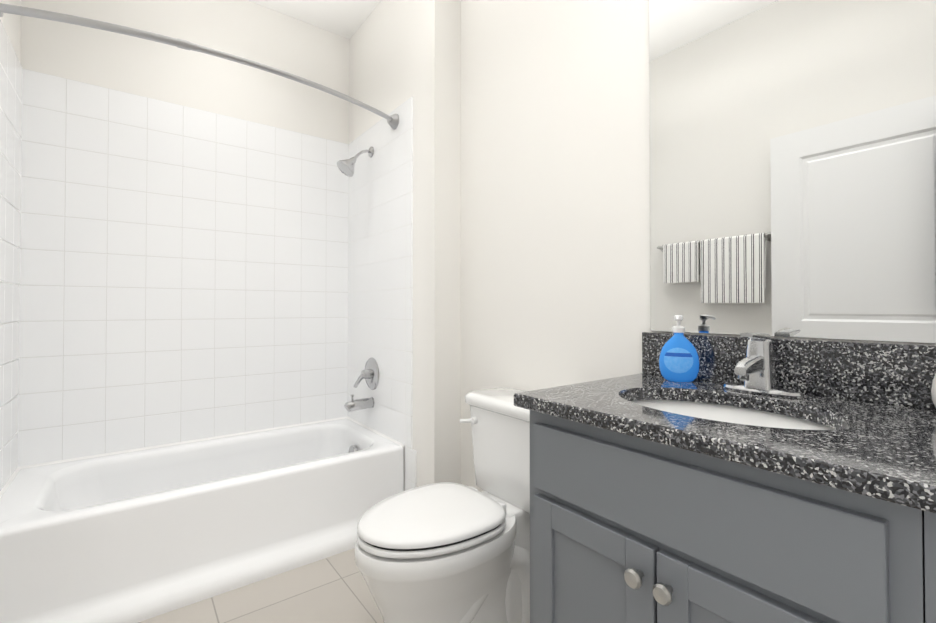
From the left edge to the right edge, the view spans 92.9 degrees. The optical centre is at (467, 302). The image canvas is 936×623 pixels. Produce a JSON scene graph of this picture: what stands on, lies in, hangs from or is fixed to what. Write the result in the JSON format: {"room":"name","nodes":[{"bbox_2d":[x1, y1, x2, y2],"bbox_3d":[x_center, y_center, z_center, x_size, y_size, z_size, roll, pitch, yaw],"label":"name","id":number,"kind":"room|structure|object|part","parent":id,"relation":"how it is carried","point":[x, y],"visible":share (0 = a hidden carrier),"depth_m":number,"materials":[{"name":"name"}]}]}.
{"room":"bathroom","nodes":[
{"label":"bathroom","id":0,"kind":"room"},
{"bbox_2d":[0,0,20,63],"bbox_3d":[-0.997,-0.324,0.562,0.120,2.840,3.420,1,-1,-37],"label":"wall","id":1,"kind":"structure","parent":0,"point":[11,23],"depth_m":1.86,"materials":[{"name":"white paint"}]},
{"bbox_2d":[0,19,22,490],"bbox_3d":[-1.731,-0.158,1.635,0.008,1.764,0.820,1,-1,-37],"label":"wall tile","id":2,"kind":"structure","parent":1,"relation":"attached to","point":[11,73],"depth_m":1.79,"materials":[{"name":"white tile"}]},
{"bbox_2d":[0,3,398,128],"bbox_3d":[-0.948,-0.967,1.862,1.512,0.080,0.202,1,-1,-37],"label":"shower curtain rod","id":3,"kind":"object","parent":2,"relation":"attached to","point":[393,121],"visible":1,"depth_m":1.65,"materials":[{"name":"grey metal"}]},
{"bbox_2d":[21,0,349,143],"bbox_3d":[-1.353,-0.299,2.513,1.910,2.840,0.120,1,-1,-37],"label":"wall","id":4,"kind":"structure","parent":0,"point":[250,30],"depth_m":2.41,"materials":[{"name":"white paint"}]},
{"bbox_2d":[18,69,348,466],"bbox_3d":[-1.374,-0.148,2.415,1.504,1.764,0.008,1,-1,-37],"label":"wall tile","id":5,"kind":"structure","parent":4,"relation":"attached to","point":[183,273],"depth_m":2.29,"materials":[{"name":"white tile"}]},
{"bbox_2d":[0,416,403,497],"bbox_3d":[-1.148,0.733,2.105,1.504,0.021,0.742,1,-1,-37],"label":"trim","id":6,"kind":"structure","parent":4,"relation":"attached to","point":[8,482],"depth_m":2.27,"materials":[{"name":"white ceramic"}]},
{"bbox_2d":[138,548,383,622],"bbox_3d":[-0.320,1.154,1.132,1.910,0.100,3.540,1,-1,-37],"label":"floor","id":7,"kind":"structure","parent":0,"point":[333,589],"depth_m":1.65,"materials":[{"name":"tile"}]},
{"bbox_2d":[0,418,403,622],"bbox_3d":[-1.124,0.923,2.071,1.503,0.385,0.819,1,-1,-37],"label":"bathtub","id":8,"kind":"object","parent":7,"relation":"on","point":[136,536],"visible":0.92,"depth_m":1.78,"materials":[{"name":"white ceramic"}]},
{"bbox_2d":[355,387,529,622],"bbox_3d":[-0.017,0.728,1.489,0.742,0.760,0.426,1,-1,-37],"label":"toilet","id":9,"kind":"object","parent":7,"relation":"on","point":[445,552],"visible":0.92,"depth_m":1.37,"materials":[{"name":"white ceramic"}]},
{"bbox_3d":[-0.117,0.677,1.411,0.476,0.056,0.378,1,-1,-37],"label":"seat","id":10,"kind":"part","parent":9,"relation":"part of","materials":[{"name":"white plastic"}]},
{"bbox_3d":[0.001,0.455,1.716,0.019,0.040,0.091,1,-1,-37],"label":"handle","id":11,"kind":"part","parent":9,"relation":"part of","materials":[{"name":"white plastic"}]},
{"bbox_3d":[0.188,0.373,1.647,0.230,0.046,0.422,1,-1,-37],"label":"lid","id":12,"kind":"part","parent":9,"relation":"part of","materials":[{"name":"white ceramic"}]},
{"bbox_3d":[0.193,0.557,1.648,0.210,0.322,0.390,1,-1,-37],"label":"tank","id":13,"kind":"part","parent":9,"relation":"part of","materials":[{"name":"white ceramic"}]},
{"bbox_2d":[514,332,935,622],"bbox_3d":[0.694,0.582,0.710,0.570,1.032,1.230,1,-1,-37],"label":"bathroom vanity","id":14,"kind":"object","parent":7,"relation":"on","point":[754,478],"visible":1,"depth_m":0.77,"materials":[{"name":"grey"}]},
{"bbox_3d":[0.497,0.592,0.524,0.033,0.532,0.695,1,-1,-37],"label":"knob","id":15,"kind":"part","parent":14,"relation":"part of","materials":[{"name":"silver metal"}]},
{"bbox_2d":[659,315,698,381],"bbox_3d":[0.573,0.124,1.212,0.068,0.180,0.094,1,-1,-37],"label":"soap dispenser","id":16,"kind":"object","parent":14,"relation":"on","point":[679,359],"visible":1,"depth_m":1.20,"materials":[{"name":"blue plastic"}]},
{"bbox_3d":[0.500,0.621,0.562,0.019,0.701,1.140,1,-1,-37],"label":"door","id":17,"kind":"part","parent":14,"relation":"part of","materials":[{"name":"grey wood"}]},
{"bbox_2d":[630,400,835,429],"bbox_3d":[0.522,0.326,0.921,0.339,0.167,0.475,1,-1,-37],"label":"sink","id":18,"kind":"object","parent":14,"relation":"in","point":[730,411],"depth_m":1.03,"materials":[{"name":"white ceramic"}]},
{"bbox_2d":[723,333,802,397],"bbox_3d":[0.658,0.141,1.027,0.140,0.142,0.167,1,-1,-37],"label":"faucet","id":19,"kind":"object","parent":14,"relation":"on","point":[757,370],"depth_m":1.02,"materials":[{"name":"silver metal"}]},
{"bbox_2d":[931,374,935,406],"bbox_3d":[0.891,0.144,0.781,0.109,0.128,0.109,1,-1,-37],"label":"diffuser","id":20,"kind":"object","parent":14,"relation":"on","point":[933,391],"visible":1,"depth_m":0.81,"materials":[{"name":"white ceramic"}]},
{"bbox_2d":[248,0,380,38],"bbox_3d":[-0.320,-1.786,1.169,1.910,0.100,3.540,1,-1,-37],"label":"ceiling","id":21,"kind":"structure","parent":0,"point":[345,18],"depth_m":2.63,"materials":[{"name":"white paint"}]},
{"bbox_2d":[349,0,460,490],"bbox_3d":[-0.355,-0.298,2.554,0.270,2.840,1.020,1,-1,-37],"label":"wall","id":22,"kind":"structure","parent":0,"point":[402,51],"depth_m":2.14,"materials":[{"name":"white paint"}]},
{"bbox_2d":[348,97,412,449],"bbox_3d":[-0.527,-0.146,2.548,0.008,1.764,0.820,1,-1,-37],"label":"wall tile","id":23,"kind":"structure","parent":22,"relation":"attached to","point":[380,256],"depth_m":2.46,"materials":[{"name":"white tile"}]},
{"bbox_2d":[337,147,373,176],"bbox_3d":[-0.645,-0.812,2.536,0.204,0.197,0.108,1,-1,-37],"label":"shower head","id":24,"kind":"object","parent":23,"relation":"attached to","point":[346,167],"visible":1,"depth_m":2.50},
{"bbox_2d":[344,395,373,411],"bbox_3d":[-0.619,0.565,2.517,0.166,0.096,0.062,1,-1,-37],"label":"tub spout","id":25,"kind":"object","parent":23,"relation":"attached to","point":[356,404],"visible":1,"depth_m":2.49,"materials":[{"name":"silver metal"}]},
{"bbox_2d":[353,358,378,389],"bbox_3d":[-0.588,0.412,2.542,0.087,0.186,0.186,1,-1,-37],"label":"tub valve","id":26,"kind":"object","parent":23,"relation":"attached to","point":[370,374],"visible":1,"depth_m":2.53,"materials":[{"name":"silver metal"}]},
{"bbox_2d":[405,447,416,490],"bbox_3d":[-0.287,0.924,2.218,0.008,0.386,0.106,1,-1,-37],"label":"wall tile","id":27,"kind":"structure","parent":22,"relation":"attached to","point":[410,469],"depth_m":2.21,"materials":[{"name":"white tile"}]},
{"bbox_2d":[461,0,935,491],"bbox_3d":[0.738,-0.315,1.237,0.120,2.840,2.400,1,-1,-37],"label":"wall","id":28,"kind":"structure","parent":0,"point":[555,201],"depth_m":1.69,"materials":[{"name":"white paint"}]},
{"bbox_2d":[649,0,935,342],"bbox_3d":[0.922,-0.559,0.890,0.006,1.280,1.198,1,-1,-37],"label":"mirror glass","id":29,"kind":"object","parent":28,"relation":"attached to","point":[792,168],"visible":1,"depth_m":1.07,"materials":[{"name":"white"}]}
]}

